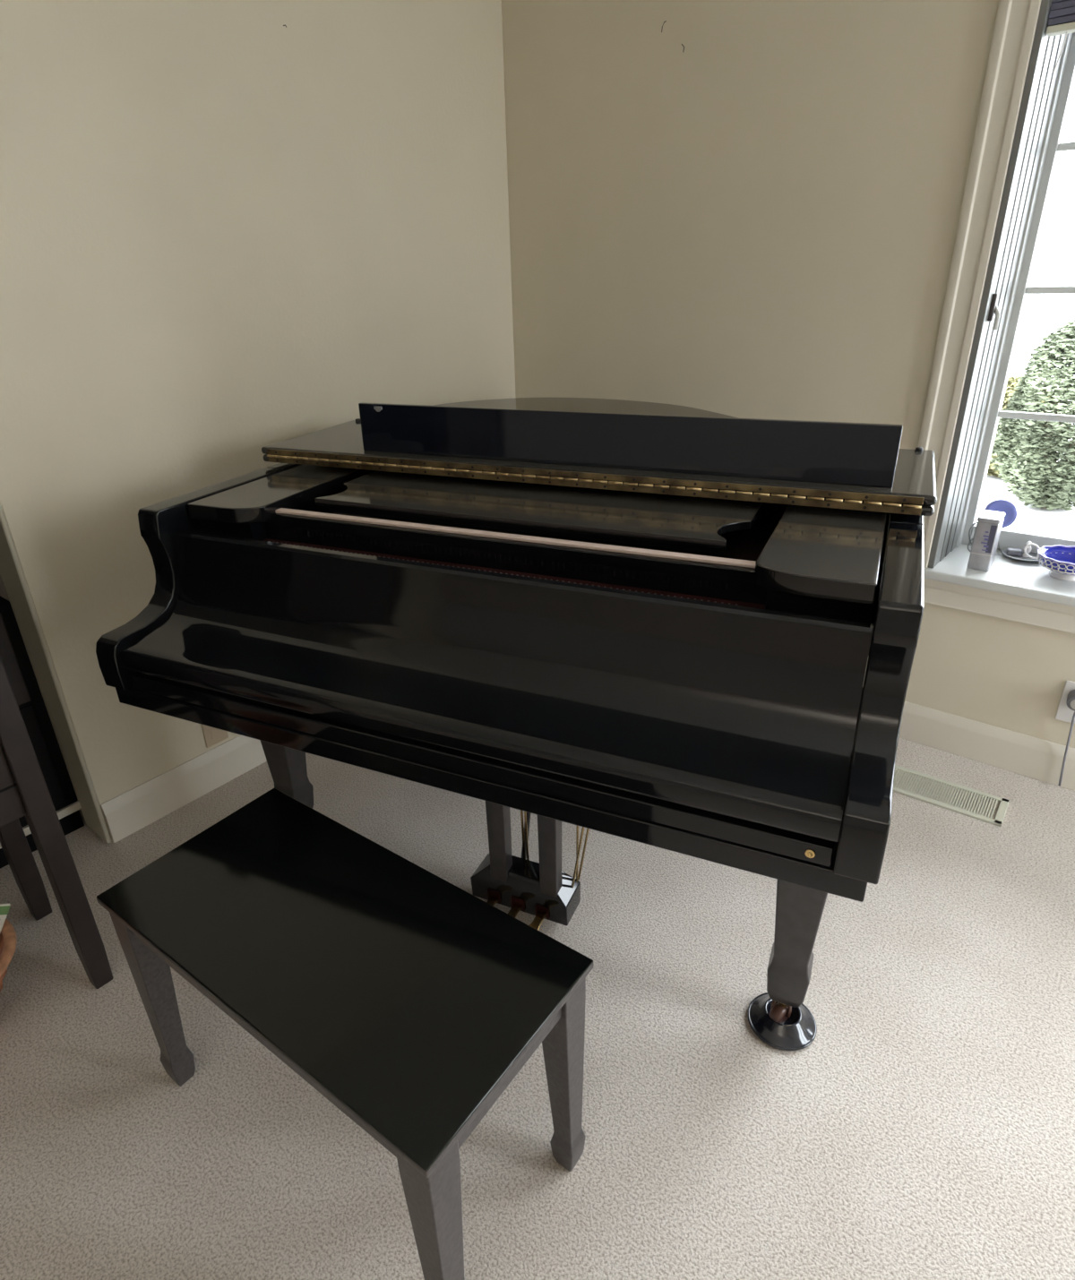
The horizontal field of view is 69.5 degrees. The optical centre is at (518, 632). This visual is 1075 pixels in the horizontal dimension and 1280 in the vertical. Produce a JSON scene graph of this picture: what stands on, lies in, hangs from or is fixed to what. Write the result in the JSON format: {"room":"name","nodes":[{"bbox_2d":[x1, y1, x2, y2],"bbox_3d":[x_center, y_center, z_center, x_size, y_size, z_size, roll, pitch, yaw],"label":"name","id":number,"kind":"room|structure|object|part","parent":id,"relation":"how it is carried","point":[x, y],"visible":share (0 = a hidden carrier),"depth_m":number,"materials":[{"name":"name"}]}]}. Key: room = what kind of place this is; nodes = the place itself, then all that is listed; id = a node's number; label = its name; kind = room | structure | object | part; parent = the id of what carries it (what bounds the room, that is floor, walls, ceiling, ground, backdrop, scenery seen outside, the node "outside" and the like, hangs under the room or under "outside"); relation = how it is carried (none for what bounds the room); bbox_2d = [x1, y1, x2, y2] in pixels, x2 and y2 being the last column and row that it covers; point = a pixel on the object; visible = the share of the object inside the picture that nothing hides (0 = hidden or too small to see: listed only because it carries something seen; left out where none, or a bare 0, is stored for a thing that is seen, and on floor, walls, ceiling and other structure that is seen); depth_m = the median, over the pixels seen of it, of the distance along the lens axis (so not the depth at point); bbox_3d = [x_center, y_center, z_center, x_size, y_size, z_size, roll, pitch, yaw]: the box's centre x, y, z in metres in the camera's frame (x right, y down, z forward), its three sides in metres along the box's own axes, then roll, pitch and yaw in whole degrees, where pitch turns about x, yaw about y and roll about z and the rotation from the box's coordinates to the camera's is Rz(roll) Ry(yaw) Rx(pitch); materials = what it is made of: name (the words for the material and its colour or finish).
{"room":"music room","nodes":[
{"label":"music room","id":0,"kind":"room"},
{"bbox_2d":[0,0,515,840],"bbox_3d":[-1.717,-0.270,1.129,0.120,2.450,5.200,18,32,36],"label":"wall","id":1,"kind":"structure","parent":0,"point":[228,230],"depth_m":1.99,"materials":[{"name":"paint"}]},
{"bbox_2d":[0,503,111,843],"bbox_3d":[-1.220,-0.391,1.733,0.134,2.120,0.012,18,32,36],"label":"trim","id":2,"kind":"structure","parent":1,"relation":"attached to","point":[11,571],"depth_m":1.96,"materials":[{"name":"beige paint"}]},
{"bbox_2d":[100,734,266,842],"bbox_3d":[-0.549,0.208,2.748,0.019,0.125,1.818,18,32,36],"label":"baseboard","id":3,"kind":"structure","parent":1,"relation":"attached to","point":[132,811],"depth_m":2.26,"materials":[{"name":"beige paint"}]},
{"bbox_2d":[201,724,228,747],"bbox_3d":[-0.908,0.280,2.313,0.006,0.116,0.072,18,32,36],"label":"wall outlet","id":4,"kind":"object","parent":1,"relation":"attached to","point":[212,735],"visible":0.52,"depth_m":2.32,"materials":[{"name":"beige plastic"}]},
{"bbox_2d":[210,728,221,738],"bbox_3d":[-0.906,0.281,2.312,0.002,0.072,0.032,18,32,36],"label":"socket","id":5,"kind":"object","parent":4,"relation":"attached to","point":[215,733],"depth_m":2.32,"materials":[{"name":"beige plastic"}]},
{"bbox_2d":[0,573,1074,1279],"bbox_3d":[-1.453,0.912,1.614,7.500,0.120,5.680,18,32,36],"label":"floor","id":6,"kind":"structure","parent":0,"point":[924,1129],"depth_m":1.45,"materials":[{"name":"beige carpet"}]},
{"bbox_2d":[0,918,17,991],"bbox_3d":[-1.161,0.747,1.550,0.321,0.204,0.322,10,28,24],"label":"wicker basket","id":7,"kind":"object","parent":6,"relation":"on","point":[8,940],"visible":0.97,"depth_m":1.56,"materials":[{"name":"brown wicker"}]},
{"bbox_2d":[0,931,3,955],"bbox_3d":[-1.161,0.751,1.552,0.300,0.196,0.300,10,28,24],"label":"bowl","id":8,"kind":"object","parent":7,"relation":"on","point":[2,932],"depth_m":1.59,"materials":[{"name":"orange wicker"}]},
{"bbox_2d":[0,902,10,933],"bbox_3d":[-1.109,0.631,1.561,0.178,0.205,0.007,-23,32,-37],"label":"booklet","id":9,"kind":"object","parent":7,"relation":"in","point":[4,907],"visible":1,"depth_m":1.59,"materials":[{"name":"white paper"}]},
{"bbox_2d":[0,595,84,868],"bbox_3d":[-1.697,0.374,1.814,0.384,0.700,1.020,18,32,36],"label":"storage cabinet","id":10,"kind":"object","parent":6,"relation":"on","point":[16,662],"visible":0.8,"depth_m":2.04,"materials":[{"name":"black wood"}]},
{"bbox_3d":[-1.418,0.145,1.796,0.006,0.250,0.470,18,32,36],"label":"drawer","id":11,"kind":"part","parent":10,"relation":"part of","materials":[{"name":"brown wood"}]},
{"bbox_3d":[-1.408,0.407,1.920,0.006,0.310,0.470,18,32,36],"label":"door","id":12,"kind":"part","parent":10,"relation":"part of","materials":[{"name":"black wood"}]},
{"bbox_2d":[0,656,113,988],"bbox_3d":[-1.341,0.396,1.297,0.395,1.075,0.920,18,32,36],"label":"chair","id":13,"kind":"object","parent":6,"relation":"on","point":[23,788],"visible":1,"depth_m":1.56,"materials":[{"name":"brown wood"}]},
{"bbox_3d":[-1.224,0.232,1.107,0.014,0.575,0.806,18,32,36],"label":"panel","id":14,"kind":"part","parent":13,"relation":"part of","materials":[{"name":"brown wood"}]},
{"bbox_3d":[-1.195,0.219,1.691,0.044,1.050,0.044,18,32,36],"label":"leg","id":15,"kind":"part","parent":13,"relation":"part of","materials":[{"name":"brown wood"}]},
{"bbox_2d":[96,788,593,1279],"bbox_3d":[-0.291,0.676,1.324,0.756,0.471,0.365,16,31,34],"label":"piano bench","id":16,"kind":"object","parent":6,"relation":"on","point":[408,1000],"visible":1,"depth_m":1.16,"materials":[{"name":"black paint"}]},
{"bbox_3d":[-0.652,0.659,1.411,0.056,0.453,0.056,16,31,34],"label":"leg","id":17,"kind":"part","parent":16,"relation":"part of","materials":[{"name":"paint"}]},
{"bbox_3d":[-0.104,0.815,1.034,0.056,0.453,0.056,16,31,34],"label":"leg","id":18,"kind":"part","parent":16,"relation":"part of","materials":[{"name":"paint"}]},
{"bbox_3d":[0.071,0.709,1.244,0.056,0.453,0.056,16,31,34],"label":"leg","id":19,"kind":"part","parent":16,"relation":"part of","materials":[{"name":"paint"}]},
{"bbox_2d":[95,397,936,1024],"bbox_3d":[0.152,-0.031,2.017,1.516,1.128,1.620,10,28,24],"label":"grand piano","id":20,"kind":"object","parent":6,"relation":"on","point":[691,631],"visible":0.92,"depth_m":1.40,"materials":[{"name":"black paint"}]},
{"bbox_3d":[-0.604,0.268,1.983,0.106,0.516,0.106,10,28,24],"label":"leg","id":21,"kind":"part","parent":20,"relation":"part of","materials":[{"name":"black paint"}]},
{"bbox_3d":[-0.047,0.353,1.730,0.052,0.494,0.044,10,28,24],"label":"lyre post","id":22,"kind":"part","parent":20,"relation":"part of","materials":[{"name":"black paint"}]},
{"bbox_3d":[0.004,0.348,1.724,0.014,0.484,0.006,10,28,24],"label":"pedal rod","id":23,"kind":"part","parent":20,"relation":"part of","materials":[{"name":"gold metal"}]},
{"bbox_3d":[0.043,0.233,1.851,0.013,0.605,0.234,8,27,20],"label":"brace rod","id":24,"kind":"part","parent":20,"relation":"part of","materials":[{"name":"black paint"}]},
{"bbox_3d":[0.012,0.347,1.726,0.015,0.484,0.006,10,28,24],"label":"pedal rod","id":25,"kind":"part","parent":20,"relation":"part of","materials":[{"name":"gold metal"}]},
{"bbox_3d":[0.068,0.372,1.679,0.052,0.494,0.044,10,28,24],"label":"lyre post","id":26,"kind":"part","parent":20,"relation":"part of","materials":[{"name":"black paint"}]},
{"bbox_3d":[0.133,0.356,1.720,0.006,0.504,0.021,10,28,24],"label":"pedal rod","id":27,"kind":"part","parent":20,"relation":"part of","materials":[{"name":"gold metal"}]},
{"bbox_3d":[0.154,0.365,1.698,0.082,0.505,0.005,-5,25,-5],"label":"pedal rod","id":28,"kind":"part","parent":20,"relation":"part of","materials":[{"name":"gold metal"}]},
{"bbox_3d":[0.179,0.338,1.755,0.122,0.505,0.005,-21,31,-34],"label":"pedal rod","id":29,"kind":"part","parent":20,"relation":"part of","materials":[{"name":"gold metal"}]},
{"bbox_3d":[0.261,-0.531,2.071,1.516,0.018,1.041,10,28,24],"label":"lid","id":30,"kind":"part","parent":20,"relation":"part of","materials":[{"name":"paint"}]},
{"bbox_3d":[0.148,-0.287,1.910,1.370,0.245,0.020,10,28,24],"label":"belly rail","id":31,"kind":"part","parent":20,"relation":"part of","materials":[{"name":"black wood"}]},
{"bbox_3d":[0.520,0.486,1.425,0.106,0.516,0.106,10,28,24],"label":"leg","id":32,"kind":"part","parent":20,"relation":"part of","materials":[{"name":"black paint"}]},
{"bbox_2d":[747,992,816,1051],"bbox_3d":[0.532,0.774,1.560,0.134,0.036,0.134,10,28,24],"label":"cup","id":33,"kind":"object","parent":6,"relation":"on","point":[799,1030],"visible":0.79,"depth_m":1.53,"materials":[{"name":"black plastic"}]},
{"bbox_2d":[893,764,1009,826],"bbox_3d":[1.204,0.456,2.213,0.330,0.008,0.132,17,31,34],"label":"floor vent","id":34,"kind":"object","parent":6,"relation":"in","point":[998,820],"visible":0.74,"depth_m":2.19,"materials":[{"name":"beige metal"}]},
{"bbox_2d":[501,0,1074,748],"bbox_3d":[1.544,-0.755,1.889,4.020,2.450,0.330,18,32,36],"label":"wall","id":35,"kind":"structure","parent":0,"point":[759,219],"depth_m":2.24,"materials":[{"name":"paint"}]},
{"bbox_2d":[899,701,1074,790],"bbox_3d":[1.470,0.355,2.268,3.734,0.125,0.016,18,32,36],"label":"baseboard","id":36,"kind":"structure","parent":35,"relation":"attached to","point":[1026,755],"depth_m":2.31,"materials":[{"name":"beige paint"}]},
{"bbox_2d":[918,0,1074,633],"bbox_3d":[1.961,-0.665,1.524,1.975,1.642,0.365,18,32,36],"label":"window","id":37,"kind":"structure","parent":35,"relation":"in","point":[1025,104],"depth_m":2.02,"materials":[{"name":"beige paint"}]},
{"bbox_2d":[967,509,1005,571],"bbox_3d":[1.331,-0.266,2.220,0.074,0.152,0.093,16,31,34],"label":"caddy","id":38,"kind":"object","parent":37,"relation":"on","point":[989,523],"visible":1,"depth_m":2.19,"materials":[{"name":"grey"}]},
{"bbox_3d":[1.308,-0.276,2.233,0.019,0.102,0.036,16,31,34],"label":"wire handle","id":39,"kind":"part","parent":38,"relation":"part of","materials":[{"name":"grey metal"}]},
{"bbox_3d":[1.335,-0.327,2.186,0.057,0.012,0.092,16,31,34],"label":"tin lid","id":40,"kind":"part","parent":38,"relation":"part of","materials":[{"name":"white metal"}]},
{"bbox_3d":[1.222,-0.806,1.980,0.016,0.061,0.036,-2,25,1],"label":"latch lever","id":41,"kind":"part","parent":37,"relation":"part of","materials":[{"name":"grey paint"}]},
{"bbox_3d":[1.976,-0.007,1.829,1.935,0.028,0.345,18,32,36],"label":"sill","id":42,"kind":"part","parent":37,"relation":"part of","materials":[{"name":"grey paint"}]},
{"bbox_2d":[984,499,1017,549],"bbox_3d":[1.443,-0.325,2.331,0.088,0.156,0.013,18,32,36],"label":"disc","id":43,"kind":"object","parent":37,"relation":"on","point":[1009,508],"visible":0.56,"depth_m":2.30,"materials":[{"name":"blue"}]},
{"bbox_3d":[1.647,-0.835,1.898,0.771,1.433,0.090,18,32,36],"label":"frame","id":44,"kind":"part","parent":37,"relation":"part of","materials":[{"name":"grey paint"}]},
{"bbox_2d":[1001,547,1039,561],"bbox_3d":[1.495,-0.228,2.288,0.120,0.012,0.120,18,32,36],"label":"dish","id":45,"kind":"object","parent":37,"relation":"on","point":[1003,551],"visible":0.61,"depth_m":2.28,"materials":[{"name":"grey ceramic"}]},
{"bbox_2d":[1005,547,1022,556],"bbox_3d":[1.469,-0.238,2.292,0.038,0.020,0.026,8,27,21],"label":"trinket box","id":46,"kind":"object","parent":45,"relation":"on","point":[1014,552],"visible":1,"depth_m":2.28,"materials":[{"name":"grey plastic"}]},
{"bbox_2d":[1022,541,1031,558],"bbox_3d":[1.496,-0.246,2.273,0.022,0.048,0.022,18,32,36],"label":"figurine","id":47,"kind":"object","parent":45,"relation":"in","point":[1028,548],"visible":0.61,"depth_m":2.27,"materials":[{"name":"white ceramic"}]},
{"bbox_2d":[1023,542,1074,581],"bbox_3d":[1.521,-0.193,2.137,0.161,0.078,0.160,-4,25,-4],"label":"bowl","id":48,"kind":"object","parent":37,"relation":"on","point":[1060,559],"visible":1,"depth_m":2.16,"materials":[{"name":"blue ceramic"}]},
{"bbox_3d":[1.450,-0.230,2.183,0.043,0.044,0.005,18,32,36],"label":"handle","id":49,"kind":"part","parent":48,"relation":"part of","materials":[{"name":"white ceramic"}]},
{"bbox_2d":[1045,0,1074,71],"bbox_3d":[1.860,-1.161,1.185,1.773,0.247,0.039,18,32,36],"label":"window blind","id":50,"kind":"object","parent":37,"relation":"attached to","point":[1061,15],"visible":1,"depth_m":1.69,"materials":[{"name":"grey fabric"}]},
{"bbox_3d":[1.862,-1.120,1.204,1.773,0.014,0.038,18,32,36],"label":"rail","id":51,"kind":"part","parent":50,"relation":"part of","materials":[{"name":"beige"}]},
{"bbox_3d":[1.206,-1.292,1.722,0.013,0.073,0.004,18,32,36],"label":"pull cord","id":52,"kind":"part","parent":50,"relation":"part of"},
{"bbox_2d":[1055,679,1074,786],"bbox_3d":[1.525,0.289,2.156,0.074,0.312,0.053,18,32,36],"label":"wall outlet","id":53,"kind":"object","parent":35,"relation":"attached to","point":[1065,712],"visible":1,"depth_m":2.15,"materials":[{"name":"white plastic"}]},
{"bbox_3d":[1.537,0.195,2.133,0.074,0.124,0.005,18,32,36],"label":"plate","id":54,"kind":"part","parent":53,"relation":"part of","materials":[{"name":"white plastic"}]},
{"bbox_3d":[1.536,0.321,2.164,0.014,0.246,0.023,-23,32,-38],"label":"cord","id":55,"kind":"part","parent":53,"relation":"part of","materials":[{"name":"grey plastic"}]},
{"label":"outside","id":56,"kind":"structure","parent":0,"visible":0},
{"bbox_2d":[976,280,1074,536],"bbox_3d":[6.400,-3.036,10.531,80.001,0.120,100.001,18,32,36],"label":"ground","id":57,"kind":"structure","parent":56,"point":[1043,313],"depth_m":15.31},
{"bbox_2d":[987,374,1052,477],"bbox_3d":[4.435,-1.846,6.975,0.804,0.915,0.796,-25,33,-39],"label":"shrub","id":58,"kind":"object","parent":57,"relation":"on","point":[1012,382],"visible":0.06,"depth_m":6.79,"materials":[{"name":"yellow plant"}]},
{"bbox_2d":[989,319,1074,511],"bbox_3d":[4.226,-1.659,5.954,0.986,1.451,0.977,-19,30,-31],"label":"shrub","id":59,"kind":"object","parent":57,"relation":"on","point":[1030,458],"visible":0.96,"depth_m":5.88,"materials":[{"name":"green plant"}]},
{"bbox_3d":[4.258,-1.383,6.093,0.357,0.831,0.359,-24,33,-38],"label":"stem","id":60,"kind":"part","parent":59,"relation":"part of","materials":[{"name":"green plant"}]}
]}

